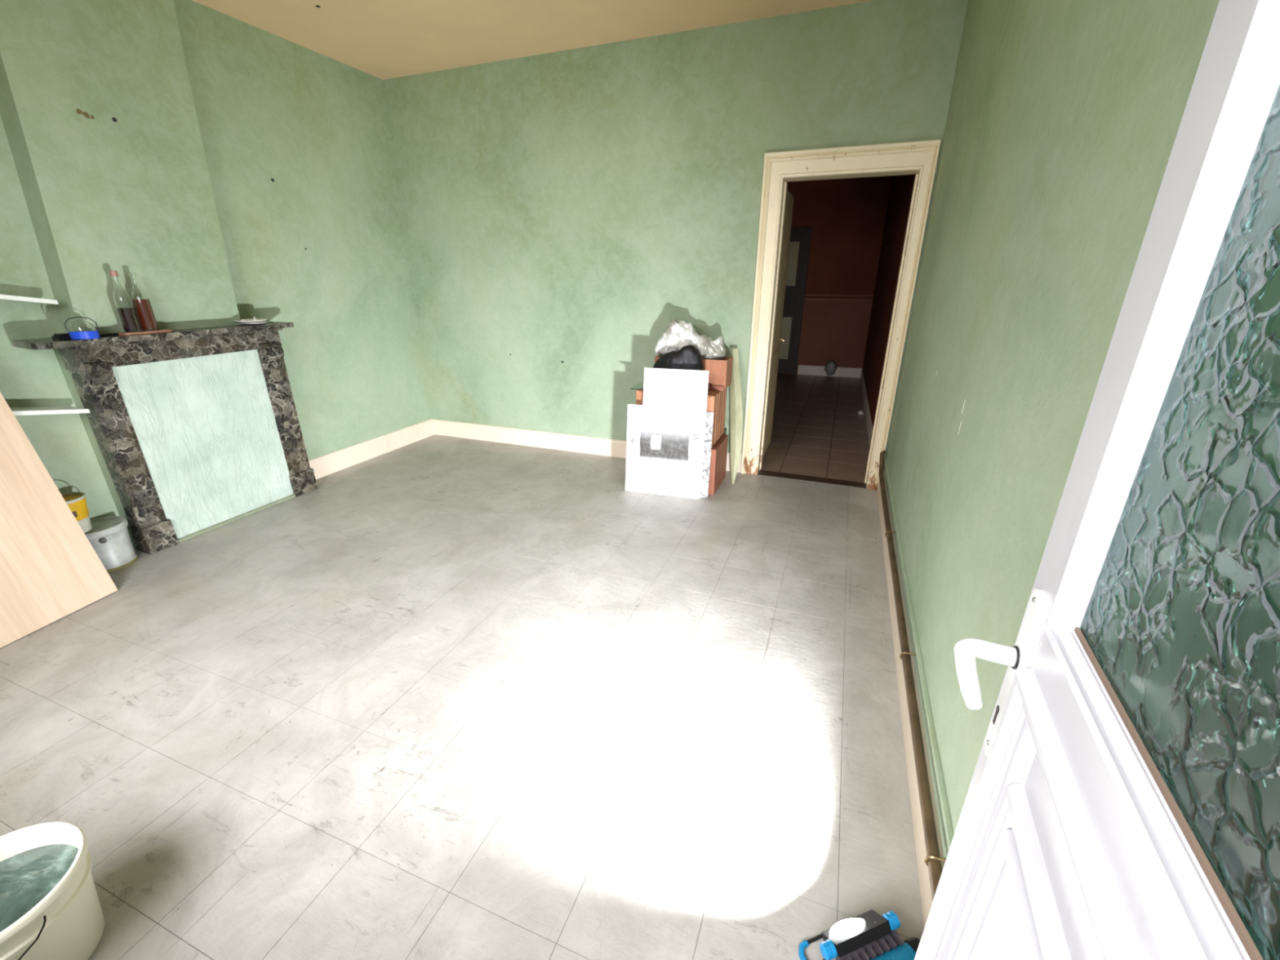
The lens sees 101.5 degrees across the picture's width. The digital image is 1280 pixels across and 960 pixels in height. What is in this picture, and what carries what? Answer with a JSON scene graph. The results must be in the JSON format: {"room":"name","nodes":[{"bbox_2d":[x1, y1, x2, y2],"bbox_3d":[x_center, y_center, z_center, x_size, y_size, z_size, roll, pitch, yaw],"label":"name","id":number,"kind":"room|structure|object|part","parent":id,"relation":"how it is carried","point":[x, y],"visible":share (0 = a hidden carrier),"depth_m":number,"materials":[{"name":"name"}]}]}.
{"room":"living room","nodes":[
{"label":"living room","id":0,"kind":"room"},
{"bbox_2d":[0,0,241,549],"bbox_3d":[-2.662,-1.078,2.844,0.150,2.913,0.927,8,23,19],"label":"wall","id":1,"kind":"structure","parent":0,"point":[98,114],"depth_m":2.59,"materials":[{"name":"green paint"}]},
{"bbox_2d":[0,0,432,519],"bbox_3d":[-2.819,-1.066,2.874,0.182,2.958,4.441,8,23,19],"label":"wall","id":2,"kind":"structure","parent":0,"point":[296,140],"depth_m":3.56,"materials":[{"name":"green paint"}]},
{"bbox_2d":[0,294,58,304],"bbox_3d":[-3.018,-0.739,1.933,0.158,0.220,1.179,8,23,19],"label":"wall shelf","id":3,"kind":"object","parent":2,"relation":"attached to","point":[2,297],"visible":1,"depth_m":2.38,"materials":[{"name":"white paint"}]},
{"bbox_2d":[9,405,89,415],"bbox_3d":[-3.013,-0.259,2.090,0.187,0.229,1.130,8,23,19],"label":"wall shelf","id":4,"kind":"object","parent":2,"relation":"attached to","point":[27,411],"visible":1,"depth_m":2.48,"materials":[{"name":"white paint"}]},
{"bbox_2d":[308,418,435,479],"bbox_3d":[-2.282,-0.256,4.408,0.016,0.155,1.544,8,23,19],"label":"baseboard","id":5,"kind":"structure","parent":2,"relation":"attached to","point":[333,462],"depth_m":4.40,"materials":[{"name":"beige paint"}]},
{"bbox_2d":[0,373,924,959],"bbox_3d":[0.040,-0.226,4.692,4.176,0.108,9.108,8,23,19],"label":"floor","id":6,"kind":"structure","parent":0,"point":[442,697],"depth_m":1.83,"materials":[{"name":"grey tile"}]},
{"bbox_2d":[0,822,104,959],"bbox_3d":[-1.355,0.968,1.128,0.300,0.256,0.297,8,23,19],"label":"bucket","id":7,"kind":"object","parent":6,"relation":"on","point":[51,908],"visible":1,"depth_m":1.15,"materials":[{"name":"beige plastic"}]},
{"bbox_3d":[-1.252,0.939,1.025,0.019,0.061,0.139,16,27,36],"label":"wire handle","id":8,"kind":"part","parent":7,"relation":"part of","materials":[{"name":"black metal"}]},
{"bbox_2d":[0,391,117,648],"bbox_3d":[-2.793,0.150,2.013,0.301,1.138,0.883,4,22,11],"label":"leaning board","id":9,"kind":"object","parent":6,"relation":"on","point":[50,570],"visible":1,"depth_m":2.32,"materials":[{"name":"laminate"}]},
{"bbox_2d":[84,515,137,572],"bbox_3d":[-2.828,0.343,2.763,0.229,0.234,0.229,8,23,19],"label":"tub","id":10,"kind":"object","parent":6,"relation":"on","point":[109,537],"visible":0.72,"depth_m":2.73,"materials":[{"name":"white plastic"}]},
{"bbox_2d":[57,485,92,533],"bbox_3d":[-2.852,0.149,2.604,0.162,0.242,0.162,8,23,19],"label":"bucket","id":11,"kind":"object","parent":10,"relation":"on","point":[76,502],"visible":0.41,"depth_m":2.62,"materials":[{"name":"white plastic"}]},
{"bbox_3d":[-2.841,0.067,2.572,0.025,0.067,0.166,0,21,0],"label":"wire handle","id":12,"kind":"part","parent":11,"relation":"part of","materials":[{"name":"grey metal"}]},
{"bbox_2d":[71,511,77,517],"bbox_3d":[-2.791,0.171,2.578,0.005,0.032,0.024,11,24,26],"label":"print","id":13,"kind":"object","parent":11,"relation":"attached to","point":[75,513],"depth_m":2.58},
{"bbox_3d":[-2.828,0.250,2.727,0.229,0.034,0.229,8,23,19],"label":"lid","id":14,"kind":"part","parent":10,"relation":"part of","materials":[{"name":"white plastic"}]},
{"bbox_2d":[10,321,317,554],"bbox_3d":[-2.590,-0.296,3.109,0.292,1.171,1.242,8,23,19],"label":"fireplace","id":15,"kind":"object","parent":6,"relation":"on","point":[197,431],"depth_m":3.02,"materials":[{"name":"stone"}]},
{"bbox_2d":[51,333,71,340],"bbox_3d":[-2.721,-0.688,2.498,0.063,0.025,0.108,8,23,19],"label":"case","id":16,"kind":"object","parent":15,"relation":"on","point":[60,336],"visible":0.43,"depth_m":2.46,"materials":[{"name":"plastic"}]},
{"bbox_2d":[63,316,100,339],"bbox_3d":[-2.646,-0.722,2.480,0.101,0.101,0.105,8,23,19],"label":"glass jar","id":17,"kind":"object","parent":15,"relation":"on","point":[79,330],"visible":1,"depth_m":2.46,"materials":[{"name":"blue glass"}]},
{"bbox_3d":[-2.654,-0.723,2.607,0.022,0.011,0.090,8,23,19],"label":"black strip","id":18,"kind":"part","parent":15,"relation":"part of","materials":[{"name":"black"}]},
{"bbox_2d":[115,328,173,335],"bbox_3d":[-2.572,-0.769,2.721,0.084,0.013,0.212,8,23,19],"label":"serving board","id":19,"kind":"object","parent":15,"relation":"on","point":[160,331],"visible":1,"depth_m":2.69,"materials":[{"name":"brown wood"}]},
{"bbox_2d":[109,270,142,332],"bbox_3d":[-2.597,-0.896,2.630,0.068,0.292,0.068,8,23,19],"label":"glass bottle","id":20,"kind":"object","parent":19,"relation":"on","point":[123,302],"visible":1,"depth_m":2.62,"materials":[{"name":"white"}]},
{"bbox_2d":[128,272,159,330],"bbox_3d":[-2.567,-0.916,2.694,0.068,0.283,0.068,8,23,19],"label":"glass bottle","id":21,"kind":"object","parent":19,"relation":"on","point":[141,302],"visible":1,"depth_m":2.68,"materials":[{"name":"white"}]},
{"bbox_2d":[10,321,293,349],"bbox_3d":[-2.586,-0.818,2.904,0.284,0.027,1.242,8,23,19],"label":"mantel shelf","id":22,"kind":"object","parent":15,"relation":"attached to","point":[40,343],"depth_m":2.70,"materials":[{"name":"stone"}]},
{"bbox_3d":[-2.578,-0.815,2.961,0.135,0.020,1.062,8,23,19],"label":"frieze moulding","id":23,"kind":"part","parent":15,"relation":"part of","materials":[{"name":"stone"}]},
{"bbox_3d":[-2.563,-0.234,3.166,0.023,1.010,0.765,8,23,19],"label":"infill panel","id":24,"kind":"part","parent":15,"relation":"part of","materials":[{"name":"green paint"}]},
{"bbox_2d":[237,320,266,324],"bbox_3d":[-2.393,-0.969,3.232,0.153,0.014,0.153,8,23,19],"label":"saucer","id":25,"kind":"object","parent":15,"relation":"on","point":[262,322],"visible":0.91,"depth_m":3.20,"materials":[{"name":"white ceramic"}]},
{"bbox_2d":[232,318,266,322],"bbox_3d":[-2.397,-0.978,3.217,0.176,0.014,0.176,8,23,19],"label":"saucer","id":26,"kind":"object","parent":25,"relation":"on","point":[252,319],"visible":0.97,"depth_m":3.19,"materials":[{"name":"white ceramic"}]},
{"bbox_2d":[625,404,703,498],"bbox_3d":[0.158,-0.197,3.621,0.524,0.616,0.087,6,22,16],"label":"board","id":27,"kind":"object","parent":6,"relation":"on","point":[663,450],"visible":1,"depth_m":3.61,"materials":[{"name":"white"}]},
{"bbox_2d":[643,367,709,498],"bbox_3d":[0.225,-0.316,3.587,0.440,0.863,0.123,6,22,15],"label":"board","id":28,"kind":"object","parent":6,"relation":"on","point":[672,388],"visible":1,"depth_m":3.51,"materials":[{"name":"white"}]},
{"bbox_2d":[700,411,714,497],"bbox_3d":[0.269,-0.189,3.632,0.447,0.592,0.085,6,22,15],"label":"board","id":29,"kind":"object","parent":6,"relation":"on","point":[709,415],"visible":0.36,"depth_m":3.57,"materials":[{"name":"white"}]},
{"bbox_2d":[707,434,728,494],"bbox_3d":[0.316,-0.154,3.897,0.585,0.334,0.392,8,23,19],"label":"wooden box","id":30,"kind":"object","parent":6,"relation":"on","point":[719,450],"visible":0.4,"depth_m":3.71,"materials":[{"name":"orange wood"}]},
{"bbox_2d":[635,388,726,448],"bbox_3d":[0.303,-0.487,3.793,0.557,0.362,0.388,8,23,19],"label":"crate","id":31,"kind":"object","parent":30,"relation":"on","point":[716,400],"visible":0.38,"depth_m":3.65,"materials":[{"name":"orange wood"}]},
{"bbox_2d":[629,381,644,390],"bbox_3d":[0.215,-0.669,3.750,0.486,0.004,0.342,8,23,19],"label":"sheet","id":32,"kind":"object","parent":31,"relation":"on","point":[640,386],"visible":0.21,"depth_m":3.72,"materials":[{"name":"green"}]},
{"bbox_2d":[653,344,704,370],"bbox_3d":[0.265,-0.786,3.616,0.386,0.296,0.130,8,23,19],"label":"bag","id":33,"kind":"object","parent":32,"relation":"on","point":[688,357],"visible":0.42,"depth_m":3.55,"materials":[{"name":"plastic"}]},
{"bbox_3d":[-0.010,-0.460,3.723,0.025,0.362,0.025,8,23,19],"label":"corner post","id":34,"kind":"part","parent":31,"relation":"part of","materials":[{"name":"orange wood"}]},
{"bbox_3d":[0.303,-0.649,3.730,0.532,0.014,0.363,8,23,19],"label":"panel","id":35,"kind":"part","parent":31,"relation":"part of","materials":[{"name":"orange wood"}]},
{"bbox_2d":[654,354,733,391],"bbox_3d":[0.382,-0.782,3.768,0.522,0.205,0.223,8,23,19],"label":"drawer box","id":36,"kind":"object","parent":31,"relation":"on","point":[720,374],"visible":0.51,"depth_m":3.63,"materials":[{"name":"brown wood"}]},
{"bbox_2d":[654,319,725,359],"bbox_3d":[0.360,-0.988,3.689,0.498,0.280,0.203,8,23,19],"label":"bag","id":37,"kind":"object","parent":36,"relation":"on","point":[677,334],"visible":0.78,"depth_m":3.62,"materials":[{"name":"white plastic"}]},
{"bbox_3d":[0.518,-0.641,3.646,0.140,0.031,0.010,8,23,19],"label":"rail","id":38,"kind":"part","parent":36,"relation":"part of","materials":[{"name":"red wood"}]},
{"bbox_3d":[0.419,-0.823,3.857,0.522,0.194,0.014,8,23,19],"label":"panel","id":39,"kind":"part","parent":36,"relation":"part of","materials":[{"name":"brown wood"}]},
{"bbox_3d":[0.623,-0.758,3.692,0.014,0.194,0.172,8,23,19],"label":"panel","id":40,"kind":"part","parent":36,"relation":"part of","materials":[{"name":"brown wood"}]},
{"bbox_3d":[0.487,-0.391,3.546,0.025,0.362,0.025,8,23,19],"label":"corner post","id":41,"kind":"part","parent":31,"relation":"part of","materials":[{"name":"orange wood"}]},
{"bbox_3d":[0.616,-0.514,3.862,0.025,0.362,0.025,8,23,19],"label":"corner post","id":42,"kind":"part","parent":31,"relation":"part of","materials":[{"name":"orange wood"}]},
{"bbox_3d":[0.249,-0.090,3.732,0.585,0.334,0.014,8,23,19],"label":"panel","id":43,"kind":"part","parent":30,"relation":"part of","materials":[{"name":"red wood"}]},
{"bbox_3d":[0.316,-0.302,3.839,0.556,0.014,0.363,8,23,19],"label":"panel","id":44,"kind":"part","parent":30,"relation":"part of","materials":[{"name":"red wood"}]},
{"bbox_3d":[0.583,-0.117,3.802,0.014,0.334,0.363,8,23,19],"label":"panel","id":45,"kind":"part","parent":30,"relation":"part of","materials":[{"name":"red wood"}]},
{"bbox_3d":[0.383,-0.218,4.061,0.585,0.334,0.014,8,23,19],"label":"panel","id":46,"kind":"part","parent":30,"relation":"part of","materials":[{"name":"red wood"}]},
{"bbox_2d":[729,347,742,484],"bbox_3d":[0.706,-0.464,3.838,0.078,0.954,0.269,-2,21,-6],"label":"wooden plank","id":47,"kind":"object","parent":6,"relation":"on","point":[735,400],"visible":0.95,"depth_m":3.82,"materials":[{"name":"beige wood"}]},
{"bbox_2d":[756,470,866,488],"bbox_3d":[1.301,-0.001,3.989,0.801,0.021,0.108,8,23,19],"label":"threshold","id":48,"kind":"object","parent":6,"relation":"on","point":[830,481],"visible":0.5,"depth_m":3.98,"materials":[{"name":"brown wood"}]},
{"bbox_2d":[824,360,837,376],"bbox_3d":[2.902,-1.698,7.952,0.184,0.237,0.146,8,23,19],"label":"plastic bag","id":49,"kind":"object","parent":6,"relation":"on","point":[831,366],"visible":1,"depth_m":7.91,"materials":[{"name":"grey plastic"}]},
{"bbox_2d":[798,909,919,959],"bbox_3d":[0.489,1.031,1.134,0.229,0.133,0.182,-7,22,-18],"label":"work lamp","id":50,"kind":"object","parent":6,"relation":"on","point":[868,935],"visible":0.94,"depth_m":1.12,"materials":[{"name":"black plastic"}]},
{"bbox_3d":[0.397,0.992,1.103,0.026,0.031,0.031,-7,22,-18],"label":"blue knob","id":51,"kind":"part","parent":50,"relation":"part of","materials":[{"name":"plastic"}]},
{"bbox_2d":[851,937,898,959],"bbox_3d":[0.492,1.024,1.121,0.158,0.032,0.013,-7,22,-18],"label":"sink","id":52,"kind":"object","parent":50,"relation":"in","point":[882,948],"depth_m":1.12,"materials":[{"name":"plastic"}]},
{"bbox_3d":[0.554,0.972,1.153,0.026,0.031,0.031,-7,22,-18],"label":"blue knob","id":53,"kind":"part","parent":50,"relation":"part of","materials":[{"name":"plastic"}]},
{"bbox_2d":[857,410,863,414],"bbox_3d":[2.466,-0.753,5.830,0.067,0.048,0.053,1,21,3],"label":"rubble","id":54,"kind":"object","parent":6,"relation":"on","point":[860,412],"visible":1,"depth_m":5.82,"materials":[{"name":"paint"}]},
{"bbox_2d":[191,0,874,79],"bbox_3d":[-0.863,-2.232,1.609,4.375,0.137,4.459,8,23,19],"label":"ceiling","id":55,"kind":"structure","parent":0,"point":[382,39],"depth_m":3.17,"materials":[{"name":"beige paint"}]},
{"bbox_2d":[382,0,968,468],"bbox_3d":[-0.024,-1.500,3.987,4.195,2.958,0.146,8,23,19],"label":"wall","id":56,"kind":"structure","parent":0,"point":[561,209],"depth_m":3.79,"materials":[{"name":"green paint"}]},
{"bbox_2d":[432,418,742,472],"bbox_3d":[-0.610,-0.325,4.593,3.002,0.149,0.016,8,23,19],"label":"baseboard","id":57,"kind":"structure","parent":56,"relation":"attached to","point":[570,442],"depth_m":4.69,"materials":[{"name":"beige paint"}]},
{"bbox_2d":[740,152,782,475],"bbox_3d":[0.852,-1.058,3.696,0.126,2.167,0.040,8,23,19],"label":"trim","id":58,"kind":"structure","parent":56,"relation":"attached to","point":[772,180],"depth_m":3.65,"materials":[{"name":"beige wood"}]},
{"bbox_2d":[763,189,794,455],"bbox_3d":[1.093,-1.169,4.177,0.085,2.007,0.738,8,23,19],"label":"door","id":59,"kind":"structure","parent":56,"relation":"in","point":[789,198],"depth_m":4.21,"materials":[{"name":"beige paint"}]},
{"bbox_3d":[1.092,-0.691,4.374,0.007,0.720,0.504,8,23,19],"label":"panel","id":60,"kind":"part","parent":59,"relation":"part of","materials":[{"name":"beige paint"}]},
{"bbox_3d":[1.092,-1.571,4.031,0.007,0.900,0.504,8,23,19],"label":"panel","id":61,"kind":"part","parent":59,"relation":"part of","materials":[{"name":"beige paint"}]},
{"bbox_2d":[757,169,919,487],"bbox_3d":[1.315,-0.971,3.651,0.803,2.037,0.155,8,23,19],"label":"trim","id":62,"kind":"structure","parent":56,"relation":"attached to","point":[917,172],"depth_m":3.53,"materials":[{"name":"wood"}]},
{"bbox_2d":[764,139,940,177],"bbox_3d":[1.258,-1.946,3.184,0.994,0.140,0.040,8,23,19],"label":"trim","id":63,"kind":"structure","parent":56,"relation":"attached to","point":[913,155],"depth_m":3.17,"materials":[{"name":"beige wood"}]},
{"bbox_2d":[866,139,941,489],"bbox_3d":[1.686,-0.943,3.400,0.078,2.167,0.040,8,23,19],"label":"trim","id":64,"kind":"structure","parent":56,"relation":"attached to","point":[926,175],"depth_m":3.34,"materials":[{"name":"beige wood"}]},
{"bbox_2d":[777,175,892,373],"bbox_3d":[2.615,-2.995,7.760,2.115,2.913,0.142,8,23,19],"label":"wall","id":65,"kind":"structure","parent":0,"point":[846,217],"depth_m":7.52,"materials":[{"name":"red paint"}]},
{"bbox_2d":[777,226,812,374],"bbox_3d":[2.141,-2.682,7.971,0.684,2.088,0.054,8,23,19],"label":"door","id":66,"kind":"structure","parent":65,"relation":"in","point":[800,237],"depth_m":7.87,"materials":[{"name":"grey wood"}]},
{"bbox_3d":[2.141,-2.212,8.153,0.378,0.630,0.007,8,23,19],"label":"pane","id":67,"kind":"part","parent":66,"relation":"part of","materials":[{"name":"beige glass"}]},
{"bbox_3d":[2.141,-3.206,7.765,0.378,0.603,0.007,8,23,19],"label":"pane","id":68,"kind":"part","parent":66,"relation":"part of","materials":[{"name":"clear glass"}]},
{"bbox_3d":[2.141,-2.682,7.971,0.684,2.088,0.054,8,23,19],"label":"frame","id":69,"kind":"part","parent":66,"relation":"part of","materials":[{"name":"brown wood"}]},
{"bbox_2d":[797,364,862,377],"bbox_3d":[2.919,-1.676,8.066,0.932,0.144,0.018,8,23,19],"label":"baseboard","id":70,"kind":"structure","parent":65,"relation":"attached to","point":[802,369],"depth_m":8.07,"materials":[{"name":"beige paint"}]},
{"bbox_2d":[862,174,915,427],"bbox_3d":[2.651,-2.072,5.393,0.238,2.913,4.595,8,23,19],"label":"wall","id":71,"kind":"structure","parent":0,"point":[901,187],"depth_m":5.45,"materials":[{"name":"red paint"}]},
{"bbox_2d":[860,369,872,447],"bbox_3d":[2.558,-0.825,5.907,0.016,0.126,4.578,8,23,19],"label":"baseboard","id":72,"kind":"structure","parent":71,"relation":"attached to","point":[869,427],"depth_m":5.73,"materials":[{"name":"beige paint"}]},
{"bbox_2d":[883,0,1219,863],"bbox_3d":[1.067,-0.493,1.405,0.183,2.958,4.261,8,23,19],"label":"wall","id":73,"kind":"structure","parent":0,"point":[1064,117],"depth_m":1.24,"materials":[{"name":"green paint"}]},
{"bbox_2d":[876,470,944,927],"bbox_3d":[1.001,0.688,1.983,0.022,0.158,4.041,8,23,19],"label":"baseboard","id":74,"kind":"structure","parent":73,"relation":"attached to","point":[921,853],"depth_m":1.65,"materials":[{"name":"beige paint"}]},
{"bbox_2d":[879,450,946,902],"bbox_3d":[0.986,0.541,1.926,0.050,0.148,4.012,8,23,19],"label":"pipe","id":75,"kind":"object","parent":73,"relation":"attached to","point":[933,860],"visible":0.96,"depth_m":1.56,"materials":[{"name":"gold metal"}]},
{"bbox_2d":[884,459,953,850],"bbox_3d":[1.004,0.536,1.918,0.011,0.016,3.960,8,23,19],"label":"duct","id":76,"kind":"object","parent":73,"relation":"attached to","point":[947,822],"visible":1,"depth_m":1.58,"materials":[{"name":"green paint"}]},
{"bbox_2d":[914,0,1279,959],"bbox_3d":[0.290,0.285,0.299,0.110,2.117,0.783,9,23,22],"label":"door","id":77,"kind":"structure","parent":73,"relation":"in","point":[1122,802],"depth_m":0.41,"materials":[{"name":"white paint"}]},
{"bbox_3d":[0.394,0.219,0.592,0.064,0.027,0.106,9,23,22],"label":"lever handle","id":78,"kind":"part","parent":77,"relation":"part of","materials":[{"name":"white metal"}]},
{"bbox_3d":[0.314,0.732,0.481,0.017,0.662,0.519,9,23,22],"label":"moulding","id":79,"kind":"part","parent":77,"relation":"part of","materials":[{"name":"white paint"}]},
{"bbox_3d":[0.445,0.236,0.624,0.006,0.243,0.030,9,23,22],"label":"lock plate","id":80,"kind":"part","parent":77,"relation":"part of","materials":[{"name":"white metal"}]},
{"bbox_3d":[0.303,0.721,0.461,0.026,0.876,0.652,9,23,22],"label":"moulding","id":81,"kind":"part","parent":77,"relation":"part of","materials":[{"name":"white paint"}]},
{"bbox_3d":[0.326,0.722,0.460,0.016,0.842,0.634,9,23,22],"label":"panel","id":82,"kind":"part","parent":77,"relation":"part of","materials":[{"name":"white paint"}]},
{"bbox_3d":[0.326,0.304,0.297,0.037,0.055,0.634,9,23,22],"label":"rail","id":83,"kind":"part","parent":77,"relation":"part of","materials":[{"name":"white paint"}]},
{"bbox_3d":[0.326,0.273,0.285,0.038,0.023,0.634,9,23,22],"label":"glazing sill","id":84,"kind":"part","parent":77,"relation":"part of","materials":[{"name":"white paint"}]}
]}

